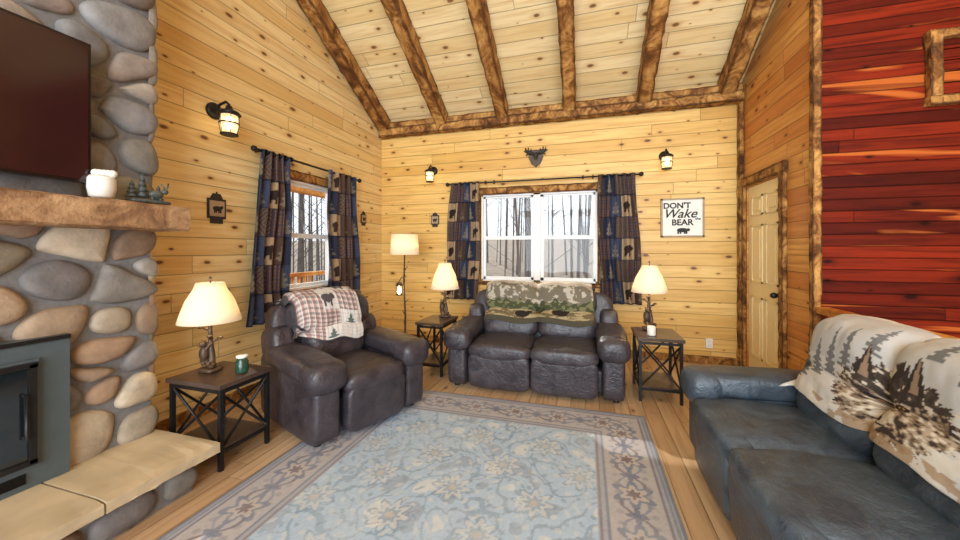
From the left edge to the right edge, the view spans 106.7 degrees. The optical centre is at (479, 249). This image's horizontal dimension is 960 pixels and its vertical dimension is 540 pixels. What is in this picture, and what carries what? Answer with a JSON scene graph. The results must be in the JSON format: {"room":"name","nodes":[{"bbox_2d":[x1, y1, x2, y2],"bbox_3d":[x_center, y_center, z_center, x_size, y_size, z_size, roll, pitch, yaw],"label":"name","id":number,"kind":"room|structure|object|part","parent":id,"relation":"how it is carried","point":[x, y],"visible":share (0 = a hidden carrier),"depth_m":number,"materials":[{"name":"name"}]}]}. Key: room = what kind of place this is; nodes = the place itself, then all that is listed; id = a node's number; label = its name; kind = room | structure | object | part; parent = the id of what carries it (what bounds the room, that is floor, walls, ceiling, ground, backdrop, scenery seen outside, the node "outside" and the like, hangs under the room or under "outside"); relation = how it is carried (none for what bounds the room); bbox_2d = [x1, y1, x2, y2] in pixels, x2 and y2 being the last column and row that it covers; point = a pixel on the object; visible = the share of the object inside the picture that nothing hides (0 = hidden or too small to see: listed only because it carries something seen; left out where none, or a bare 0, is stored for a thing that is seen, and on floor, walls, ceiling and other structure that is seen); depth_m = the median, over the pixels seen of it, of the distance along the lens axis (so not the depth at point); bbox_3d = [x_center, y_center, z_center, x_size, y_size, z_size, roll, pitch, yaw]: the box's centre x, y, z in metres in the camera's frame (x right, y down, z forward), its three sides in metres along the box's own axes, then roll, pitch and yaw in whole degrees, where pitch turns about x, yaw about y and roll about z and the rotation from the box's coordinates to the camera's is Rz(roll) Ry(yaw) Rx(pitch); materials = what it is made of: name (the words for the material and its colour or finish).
{"room":"cabin living room","nodes":[
{"label":"cabin living room","id":0,"kind":"room"},
{"bbox_2d":[150,0,381,421],"bbox_3d":[-2.831,-1.795,1.271,0.150,6.290,8.840,0,0,16],"label":"wall","id":1,"kind":"structure","parent":0,"point":[266,59],"depth_m":3.19,"materials":[{"name":"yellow wood"}]},
{"bbox_2d":[154,382,260,430],"bbox_3d":[-1.956,1.305,3.948,0.018,0.090,3.170,0,0,16],"label":"baseboard","id":2,"kind":"structure","parent":1,"relation":"attached to","point":[163,425],"depth_m":2.89,"materials":[{"name":"brown wood"}]},
{"bbox_2d":[207,192,225,223],"bbox_3d":[-2.225,-0.358,3.021,0.022,0.268,0.158,0,0,16],"label":"wall plaque","id":3,"kind":"object","parent":1,"relation":"attached to","point":[216,206],"visible":1,"depth_m":3.01,"materials":[{"name":"metal"}]},
{"bbox_2d":[205,100,241,137],"bbox_3d":[-2.119,-1.096,2.969,0.259,0.292,0.172,0,0,16],"label":"wall sconce","id":4,"kind":"object","parent":1,"relation":"attached to","point":[228,117],"visible":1,"depth_m":2.94,"materials":[{"name":"white glass"}]},
{"bbox_3d":[-2.077,-1.042,2.957,0.129,0.138,0.129,0,0,16],"label":"glass","id":5,"kind":"part","parent":4,"relation":"part of","materials":[{"name":"white glass"}]},
{"bbox_2d":[251,145,361,182],"bbox_3d":[-1.875,-0.930,4.039,0.123,0.056,1.646,0,0,16],"label":"curtain rod","id":6,"kind":"object","parent":1,"relation":"attached to","point":[253,147],"visible":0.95,"depth_m":3.61,"materials":[{"name":"black metal"}]},
{"bbox_2d":[246,149,291,326],"bbox_3d":[-2.021,-0.130,3.427,0.092,1.641,0.515,0,0,16],"label":"curtain","id":7,"kind":"object","parent":6,"relation":"hanging from","point":[270,276],"visible":0.95,"depth_m":3.42,"materials":[{"name":"fabric"}]},
{"bbox_2d":[327,169,359,289],"bbox_3d":[-1.710,-0.150,4.490,0.093,1.600,0.648,0,0,16],"label":"curtain","id":8,"kind":"object","parent":6,"relation":"hanging from","point":[342,226],"visible":0.86,"depth_m":4.44,"materials":[{"name":"fabric"}]},
{"bbox_2d":[290,169,327,291],"bbox_3d":[-1.930,-0.182,3.998,0.043,1.343,1.180,0,0,16],"label":"window frame","id":9,"kind":"structure","parent":1,"relation":"attached to","point":[295,175],"depth_m":3.99,"materials":[{"name":"brown wood"}]},
{"bbox_2d":[290,180,328,290],"bbox_3d":[-2.016,-0.160,4.023,0.140,1.180,0.980,0,0,16],"label":"frame","id":10,"kind":"object","parent":1,"relation":"attached to","point":[297,286],"visible":0.25,"depth_m":4.21,"materials":[{"name":"white plastic"}]},
{"bbox_2d":[361,211,365,225],"bbox_3d":[-1.635,-0.446,5.026,0.022,0.204,0.120,0,0,16],"label":"wall plaque","id":11,"kind":"object","parent":1,"relation":"attached to","point":[363,215],"visible":1,"depth_m":5.02,"materials":[{"name":"metal"}]},
{"bbox_2d":[111,342,736,539],"bbox_3d":[-0.501,1.410,0.601,5.000,0.120,9.110,0,0,16],"label":"floor","id":12,"kind":"structure","parent":0,"point":[702,518],"depth_m":2.40,"materials":[{"name":"brown wood"}]},
{"bbox_2d":[0,0,219,539],"bbox_3d":[-2.281,-1.225,1.157,0.976,5.150,2.231,0,0,16],"label":"stone fireplace","id":13,"kind":"object","parent":12,"relation":"on","point":[76,263],"visible":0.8,"depth_m":1.90,"materials":[{"name":"stone"}]},
{"bbox_2d":[0,333,70,499],"bbox_3d":[-2.259,0.765,1.248,0.162,0.690,1.160,0,0,16],"label":"fireplace insert","id":14,"kind":"object","parent":13,"relation":"on","point":[34,372],"visible":0.99,"depth_m":1.66,"materials":[{"name":"metal"}]},
{"bbox_3d":[-2.210,0.760,1.234,0.006,0.440,0.880,0,0,16],"label":"glass door","id":15,"kind":"part","parent":14,"relation":"part of","materials":[{"name":"black glass"}]},
{"bbox_2d":[0,7,90,183],"bbox_3d":[-2.216,-0.695,1.257,0.118,0.710,1.220,0,0,16],"label":"television","id":16,"kind":"object","parent":13,"relation":"attached to","point":[45,72],"visible":0.9,"depth_m":1.66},
{"bbox_2d":[86,169,117,198],"bbox_3d":[-1.956,-0.342,1.848,0.113,0.147,0.110,0,0,16],"label":"candle jar","id":17,"kind":"object","parent":13,"relation":"on","point":[100,183],"visible":1,"depth_m":1.82,"materials":[{"name":"white ceramic"}]},
{"bbox_2d":[125,174,170,204],"bbox_3d":[-1.908,-0.352,2.063,0.122,0.172,0.200,0,0,16],"label":"figurine","id":18,"kind":"object","parent":13,"relation":"on","point":[156,196],"visible":0.85,"depth_m":2.04,"materials":[{"name":"grey metal"}]},
{"bbox_2d":[166,361,272,471],"bbox_3d":[-1.734,1.085,2.397,0.460,0.530,0.380,0,0,16],"label":"end table","id":19,"kind":"object","parent":12,"relation":"on","point":[230,432],"visible":0.88,"depth_m":2.33,"materials":[{"name":"black metal"}]},
{"bbox_2d":[175,276,241,372],"bbox_3d":[-1.823,0.498,2.413,0.360,0.640,0.360,0,0,16],"label":"table lamp","id":20,"kind":"object","parent":19,"relation":"on","point":[209,303],"visible":1,"depth_m":2.34,"materials":[{"name":"beige fabric"}]},
{"bbox_3d":[-1.823,0.350,2.413,0.360,0.261,0.360,0,0,16],"label":"lamp shade","id":21,"kind":"part","parent":20,"relation":"part of","materials":[{"name":"beige fabric"}]},
{"bbox_2d":[235,354,248,373],"bbox_3d":[-1.591,0.759,2.386,0.076,0.117,0.076,0,0,16],"label":"jar candle","id":22,"kind":"object","parent":19,"relation":"on","point":[242,363],"visible":1,"depth_m":2.36,"materials":[{"name":"green glass"}]},
{"bbox_2d":[390,234,418,332],"bbox_3d":[-0.966,0.575,4.579,0.370,1.550,0.370,0,0,16],"label":"floor lamp","id":23,"kind":"object","parent":12,"relation":"on","point":[401,244],"visible":0.8,"depth_m":4.45,"materials":[{"name":"beige fabric"}]},
{"bbox_3d":[-0.966,-0.070,4.579,0.370,0.260,0.370,0,0,16],"label":"lamp shade","id":24,"kind":"part","parent":23,"relation":"part of","materials":[{"name":"beige fabric"}]},
{"bbox_2d":[157,390,688,539],"bbox_3d":[-0.237,1.345,1.743,2.360,0.009,3.050,0,0,16],"label":"area rug","id":25,"kind":"object","parent":12,"relation":"on","point":[444,466],"visible":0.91,"depth_m":2.06,"materials":[{"name":"fabric"}]},
{"bbox_2d":[261,286,428,446],"bbox_3d":[-1.140,0.832,2.991,1.041,1.011,1.059,0,0,38],"label":"recliner armchair","id":26,"kind":"object","parent":25,"relation":"on","point":[334,367],"visible":1,"depth_m":2.76,"materials":[{"name":"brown leather"}]},
{"bbox_3d":[-1.361,0.964,2.674,0.991,0.710,0.288,0,0,38],"label":"arm","id":27,"kind":"part","parent":26,"relation":"part of","materials":[{"name":"grey leather"}]},
{"bbox_2d":[274,286,363,340],"bbox_3d":[-1.387,0.550,3.099,0.520,0.448,0.587,0,0,38],"label":"throw blanket","id":28,"kind":"object","parent":26,"relation":"on","point":[335,313],"depth_m":2.93,"materials":[{"name":"fabric"}]},
{"bbox_2d":[285,289,368,355],"bbox_3d":[-1.301,0.648,3.115,0.380,0.582,0.716,0,0,38],"label":"cushion","id":29,"kind":"object","parent":26,"relation":"on","point":[335,322],"depth_m":2.95,"materials":[{"name":"fabric"}]},
{"bbox_3d":[-1.019,1.082,2.896,0.731,0.437,0.530,0,0,38],"label":"seat","id":30,"kind":"part","parent":26,"relation":"part of","materials":[{"name":"grey leather"}]},
{"bbox_3d":[-0.881,0.964,3.279,0.992,0.710,0.286,0,0,38],"label":"arm","id":31,"kind":"part","parent":26,"relation":"part of","materials":[{"name":"grey leather"}]},
{"bbox_2d":[415,315,457,376],"bbox_3d":[-0.479,1.065,4.040,0.320,0.570,0.480,0,0,16],"label":"end table","id":32,"kind":"object","parent":12,"relation":"on","point":[435,359],"visible":0.74,"depth_m":3.86,"materials":[{"name":"black metal"}]},
{"bbox_2d":[431,260,458,317],"bbox_3d":[-0.407,0.443,4.143,0.330,0.670,0.330,0,0,16],"label":"table lamp","id":33,"kind":"object","parent":32,"relation":"on","point":[444,278],"visible":1,"depth_m":4.06,"materials":[{"name":"beige fabric"}]},
{"bbox_3d":[-0.407,0.300,4.143,0.330,0.301,0.330,0,0,16],"label":"lamp shade","id":34,"kind":"part","parent":33,"relation":"part of","materials":[{"name":"beige fabric"}]},
{"bbox_2d":[444,280,630,402],"bbox_3d":[0.587,0.845,3.715,1.730,1.008,1.011,0,0,16],"label":"loveseat","id":35,"kind":"object","parent":12,"relation":"on","point":[565,338],"visible":1,"depth_m":3.46,"materials":[{"name":"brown leather"}]},
{"bbox_3d":[-0.116,0.976,3.897,0.279,0.710,0.962,0,0,16],"label":"arm","id":36,"kind":"part","parent":35,"relation":"part of","materials":[{"name":"grey leather"}]},
{"bbox_3d":[0.259,1.095,3.655,0.613,0.437,0.710,0,0,16],"label":"seat","id":37,"kind":"part","parent":35,"relation":"part of","materials":[{"name":"grey leather"}]},
{"bbox_2d":[484,296,537,334],"bbox_3d":[0.355,0.661,3.989,0.611,0.582,0.367,0,0,16],"label":"cushion","id":38,"kind":"object","parent":35,"relation":"on","point":[502,314],"depth_m":3.82,"materials":[{"name":"brown leather"}]},
{"bbox_2d":[484,280,594,326],"bbox_3d":[0.650,0.562,3.960,1.183,0.440,0.506,0,0,16],"label":"throw blanket","id":39,"kind":"object","parent":35,"relation":"on","point":[507,302],"depth_m":3.79,"materials":[{"name":"fabric"}]},
{"bbox_3d":[0.832,1.094,3.485,0.612,0.437,0.708,0,0,16],"label":"seat","id":40,"kind":"part","parent":35,"relation":"part of","materials":[{"name":"grey leather"}]},
{"bbox_2d":[538,287,596,338],"bbox_3d":[0.928,0.660,3.819,0.613,0.582,0.368,0,0,16],"label":"cushion","id":41,"kind":"object","parent":35,"relation":"on","point":[571,312],"depth_m":3.68,"materials":[{"name":"multicoloured fabric"}]},
{"bbox_3d":[1.276,0.976,3.487,0.278,0.710,0.963,0,0,16],"label":"arm","id":42,"kind":"part","parent":35,"relation":"part of","materials":[{"name":"grey leather"}]},
{"bbox_2d":[631,326,685,405],"bbox_3d":[1.656,1.065,3.359,0.380,0.570,0.480,0,0,16],"label":"end table","id":43,"kind":"object","parent":12,"relation":"on","point":[649,381],"visible":0.95,"depth_m":3.20,"materials":[{"name":"black metal"}]},
{"bbox_2d":[631,261,667,330],"bbox_3d":[1.649,0.443,3.476,0.330,0.670,0.330,0,0,16],"label":"table lamp","id":44,"kind":"object","parent":43,"relation":"on","point":[649,280],"visible":0.91,"depth_m":3.40,"materials":[{"name":"beige fabric"}]},
{"bbox_3d":[1.649,0.280,3.476,0.330,0.261,0.330,0,0,16],"label":"lamp shade","id":45,"kind":"part","parent":44,"relation":"part of","materials":[{"name":"beige fabric"}]},
{"bbox_2d":[647,325,655,335],"bbox_3d":[1.562,0.736,3.251,0.072,0.085,0.072,0,0,16],"label":"pillar candle","id":46,"kind":"object","parent":43,"relation":"on","point":[651,330],"visible":1,"depth_m":3.23,"materials":[{"name":"white wax"}]},
{"bbox_2d":[680,314,959,539],"bbox_3d":[1.542,0.845,1.277,1.012,1.008,2.231,0,0,16],"label":"sofa","id":47,"kind":"object","parent":12,"relation":"on","point":[861,441],"visible":1,"depth_m":1.48,"materials":[{"name":"leather"}]},
{"bbox_3d":[1.796,0.976,2.219,0.962,0.710,0.280,0,0,16],"label":"arm","id":48,"kind":"part","parent":47,"relation":"part of","materials":[{"name":"leather"}]},
{"bbox_3d":[1.559,1.095,1.863,0.711,0.437,0.578,0,0,16],"label":"seat","id":49,"kind":"part","parent":47,"relation":"part of","materials":[{"name":"leather"}]},
{"bbox_2d":[796,391,873,456],"bbox_3d":[1.892,0.661,1.764,0.366,0.582,0.574,0,0,16],"label":"cushion","id":50,"kind":"object","parent":47,"relation":"on","point":[847,417],"depth_m":1.64,"materials":[{"name":"leather"}]},
{"bbox_3d":[1.399,1.094,1.318,0.710,0.437,0.582,0,0,16],"label":"seat","id":51,"kind":"part","parent":47,"relation":"part of","materials":[{"name":"leather"}]},
{"bbox_2d":[777,314,959,503],"bbox_3d":[1.825,0.570,1.416,0.547,0.458,1.298,0,0,16],"label":"throw blanket","id":52,"kind":"object","parent":47,"relation":"on","point":[892,384],"depth_m":1.46,"materials":[{"name":"fabric"}]},
{"bbox_2d":[873,443,959,529],"bbox_3d":[1.732,0.660,1.223,0.368,0.582,0.581,0,0,16],"label":"cushion","id":53,"kind":"object","parent":47,"relation":"on","point":[939,463],"depth_m":1.23,"materials":[{"name":"leather"}]},
{"bbox_2d":[321,0,775,121],"bbox_3d":[0.588,-3.463,0.280,7.270,3.194,9.110,0,0,16],"label":"ceiling","id":54,"kind":"structure","parent":0,"point":[698,36],"depth_m":4.13,"materials":[{"name":"brown wood"}]},
{"bbox_2d":[296,0,390,130],"bbox_3d":[-2.188,-3.364,2.838,0.178,3.156,5.412,0,0,16],"label":"ceiling beam","id":55,"kind":"structure","parent":54,"relation":"attached to","point":[315,11],"depth_m":4.42,"materials":[{"name":"brown wood"}]},
{"bbox_2d":[380,0,447,124],"bbox_3d":[-1.296,-3.363,2.573,0.178,3.157,5.410,0,0,16],"label":"ceiling beam","id":56,"kind":"structure","parent":54,"relation":"attached to","point":[396,11],"depth_m":4.25,"materials":[{"name":"brown wood"}]},
{"bbox_2d":[465,0,507,117],"bbox_3d":[-0.443,-3.361,2.321,0.178,3.156,5.412,0,0,16],"label":"ceiling beam","id":57,"kind":"structure","parent":54,"relation":"attached to","point":[478,11],"depth_m":4.07,"materials":[{"name":"brown wood"}]},
{"bbox_2d":[556,0,576,110],"bbox_3d":[0.412,-3.365,2.073,0.178,3.157,5.412,0,0,16],"label":"ceiling beam","id":58,"kind":"structure","parent":54,"relation":"attached to","point":[565,8],"depth_m":3.92,"materials":[{"name":"brown wood"}]},
{"bbox_2d":[637,0,670,102],"bbox_3d":[1.256,-3.362,1.824,0.178,3.161,5.413,0,0,16],"label":"ceiling beam","id":59,"kind":"structure","parent":54,"relation":"attached to","point":[658,10],"depth_m":3.77,"materials":[{"name":"brown wood"}]},
{"bbox_2d":[717,0,773,93],"bbox_3d":[2.100,-3.359,1.576,0.178,3.154,5.412,0,0,16],"label":"ceiling beam","id":60,"kind":"structure","parent":54,"relation":"attached to","point":[755,12],"depth_m":3.62,"materials":[{"name":"brown wood"}]},
{"bbox_2d":[382,82,741,357],"bbox_3d":[0.740,-0.300,4.906,4.950,3.300,0.150,0,0,16],"label":"wall","id":61,"kind":"structure","parent":0,"point":[699,274],"depth_m":4.51,"materials":[{"name":"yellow wood"}]},
{"bbox_2d":[424,165,437,182],"bbox_3d":[-0.709,-1.097,5.136,0.150,0.254,0.225,0,0,16],"label":"wall sconce","id":62,"kind":"object","parent":61,"relation":"attached to","point":[430,172],"visible":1,"depth_m":5.07,"materials":[{"name":"white glass"}]},
{"bbox_3d":[-0.719,-1.050,5.101,0.112,0.120,0.112,0,0,16],"label":"glass","id":63,"kind":"part","parent":62,"relation":"part of","materials":[{"name":"white glass"}]},
{"bbox_2d":[431,213,438,226],"bbox_3d":[-0.661,-0.446,5.226,0.128,0.217,0.022,0,0,16],"label":"wall plaque","id":64,"kind":"object","parent":61,"relation":"attached to","point":[434,218],"visible":1,"depth_m":5.22,"materials":[{"name":"metal"}]},
{"bbox_2d":[524,146,547,166],"bbox_3d":[0.747,-1.248,4.785,0.321,0.270,0.073,0,0,16],"label":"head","id":65,"kind":"object","parent":61,"relation":"attached to","point":[535,157],"visible":1,"depth_m":4.79,"materials":[{"name":"brown metal"}]},
{"bbox_2d":[478,182,599,287],"bbox_3d":[0.761,-0.193,4.800,1.750,1.363,0.043,0,0,16],"label":"window frame","id":66,"kind":"structure","parent":61,"relation":"attached to","point":[591,186],"depth_m":4.78,"materials":[{"name":"brown wood"}]},
{"bbox_2d":[482,190,596,282],"bbox_3d":[0.787,-0.170,4.887,1.550,1.200,0.140,0,0,16],"label":"frame","id":67,"kind":"object","parent":61,"relation":"attached to","point":[537,237],"visible":0.91,"depth_m":4.83,"materials":[{"name":"white plastic"}]},
{"bbox_2d":[445,172,643,186],"bbox_3d":[0.764,-0.930,4.756,2.596,0.056,0.123,0,0,16],"label":"curtain rod","id":68,"kind":"object","parent":61,"relation":"attached to","point":[640,173],"visible":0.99,"depth_m":4.67,"materials":[{"name":"black metal"}]},
{"bbox_2d":[446,181,479,299],"bbox_3d":[-0.252,-0.130,5.021,0.520,1.640,0.092,0,0,16],"label":"curtain","id":69,"kind":"object","parent":68,"relation":"hanging from","point":[463,226],"visible":0.91,"depth_m":5.01,"materials":[{"name":"fabric"}]},
{"bbox_2d":[597,172,641,304],"bbox_3d":[1.732,-0.140,4.440,0.522,1.621,0.089,0,0,16],"label":"curtain","id":70,"kind":"object","parent":68,"relation":"hanging from","point":[617,214],"visible":0.97,"depth_m":4.44,"materials":[{"name":"fabric"}]},
{"bbox_2d":[378,82,744,139],"bbox_3d":[0.750,-1.806,4.762,4.710,0.227,0.136,0,0,16],"label":"wooden beam","id":71,"kind":"structure","parent":61,"relation":"attached to","point":[708,96],"depth_m":4.58,"materials":[{"name":"brown wood"}]},
{"bbox_2d":[410,334,736,365],"bbox_3d":[0.736,1.305,4.819,4.690,0.090,0.018,0,0,16],"label":"baseboard","id":72,"kind":"structure","parent":61,"relation":"attached to","point":[728,361],"depth_m":4.28,"materials":[{"name":"brown wood"}]},
{"bbox_2d":[659,148,673,169],"bbox_3d":[2.227,-1.087,4.273,0.150,0.254,0.225,0,0,16],"label":"wall sconce","id":73,"kind":"object","parent":61,"relation":"attached to","point":[665,156],"visible":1,"depth_m":4.20,"materials":[{"name":"white glass"}]},
{"bbox_3d":[2.216,-1.040,4.237,0.112,0.120,0.112,0,0,16],"label":"glass","id":74,"kind":"part","parent":73,"relation":"part of","materials":[{"name":"white glass"}]},
{"bbox_2d":[661,197,704,236],"bbox_3d":[2.441,-0.390,4.310,0.470,0.470,0.028,0,0,16],"label":"sign","id":75,"kind":"object","parent":61,"relation":"attached to","point":[680,217],"visible":1,"depth_m":4.30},
{"bbox_2d":[705,338,712,347],"bbox_3d":[2.715,1.105,4.231,0.070,0.110,0.028,0,0,16],"label":"wall outlet","id":76,"kind":"object","parent":61,"relation":"attached to","point":[708,341],"visible":1,"depth_m":4.22,"materials":[{"name":"white plastic"}]},
{"bbox_2d":[742,0,809,369],"bbox_3d":[2.880,-0.675,3.499,0.050,4.050,1.340,0,0,16],"label":"wall","id":77,"kind":"structure","parent":0,"point":[775,81],"depth_m":3.17,"materials":[{"name":"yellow cedar wood"}]},
{"bbox_2d":[737,101,743,365],"bbox_3d":[3.005,-0.200,4.119,0.062,3.100,0.062,0,0,16],"label":"trim","id":78,"kind":"structure","parent":77,"relation":"attached to","point":[740,106],"depth_m":4.10,"materials":[{"name":"brown wood"}]},
{"bbox_2d":[749,177,778,367],"bbox_3d":[2.930,0.323,3.651,0.030,2.035,0.750,0,0,16],"label":"slab","id":79,"kind":"object","parent":77,"relation":"attached to","point":[763,291],"visible":0.43,"depth_m":3.68,"materials":[{"name":"brown wood"}]},
{"bbox_2d":[751,189,778,367],"bbox_3d":[2.910,0.285,3.657,0.013,1.730,0.562,0,0,16],"label":"panels","id":80,"kind":"object","parent":79,"relation":"attached to","point":[757,234],"visible":0.92,"depth_m":3.62,"materials":[{"name":"brown wood"}]},
{"bbox_2d":[770,293,777,297],"bbox_3d":[2.790,0.430,3.369,0.090,0.057,0.060,0,0,16],"label":"handle","id":81,"kind":"object","parent":79,"relation":"attached to","point":[772,295],"visible":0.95,"depth_m":3.36,"materials":[{"name":"black metal"}]},
{"bbox_2d":[740,160,788,368],"bbox_3d":[2.877,0.267,3.646,0.051,2.165,0.920,0,0,16],"label":"trim","id":82,"kind":"structure","parent":77,"relation":"attached to","point":[780,168],"depth_m":3.27,"materials":[{"name":"brown wood"}]},
{"bbox_2d":[808,0,822,350],"bbox_3d":[2.663,-0.674,2.833,0.070,4.047,0.060,0,0,16],"label":"trim","id":83,"kind":"structure","parent":77,"relation":"attached to","point":[815,189],"depth_m":2.81,"materials":[{"name":"brown wood"}]},
{"bbox_2d":[821,0,959,337],"bbox_3d":[3.787,0.053,2.596,2.200,5.394,0.120,0,0,16],"label":"wall","id":84,"kind":"structure","parent":0,"point":[890,171],"depth_m":2.73,"materials":[{"name":"red wood"}]},
{"bbox_2d":[816,307,959,338],"bbox_3d":[1.980,0.850,0.423,0.091,0.816,4.930,0,0,16],"label":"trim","id":85,"kind":"structure","parent":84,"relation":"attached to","point":[826,311],"depth_m":2.62,"materials":[{"name":"brown wood"}]},
{"bbox_2d":[924,26,959,106],"bbox_3d":[3.723,-1.340,2.521,0.860,0.558,0.068,0,0,16],"label":"frame","id":86,"kind":"object","parent":84,"relation":"attached to","point":[939,90],"visible":1,"depth_m":2.61,"materials":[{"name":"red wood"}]},
{"label":"outside","id":87,"kind":"structure","parent":0,"visible":0},
{"bbox_2d":[291,239,592,283],"bbox_3d":[-3.946,1.350,22.010,100.000,6.400,80.000,0,0,16],"label":"ground","id":88,"kind":"structure","parent":87,"point":[494,268],"depth_m":36.70,"materials":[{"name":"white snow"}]},
{"bbox_2d":[290,192,592,283],"bbox_3d":[-5.651,-3.916,20.693,49.343,16.942,31.434,0,0,10],"label":"trees","id":89,"kind":"object","parent":88,"relation":"on","point":[300,265],"visible":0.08,"depth_m":19.34,"materials":[{"name":"grey plant"}]},
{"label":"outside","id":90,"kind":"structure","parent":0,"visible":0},
{"bbox_2d":[290,186,324,283],"bbox_3d":[-3.393,0.175,3.260,2.050,2.850,8.340,0,0,16],"label":"porch railing","id":91,"kind":"object","parent":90,"point":[294,189],"visible":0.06,"depth_m":6.73,"materials":[{"name":"brown wood"}]}
]}

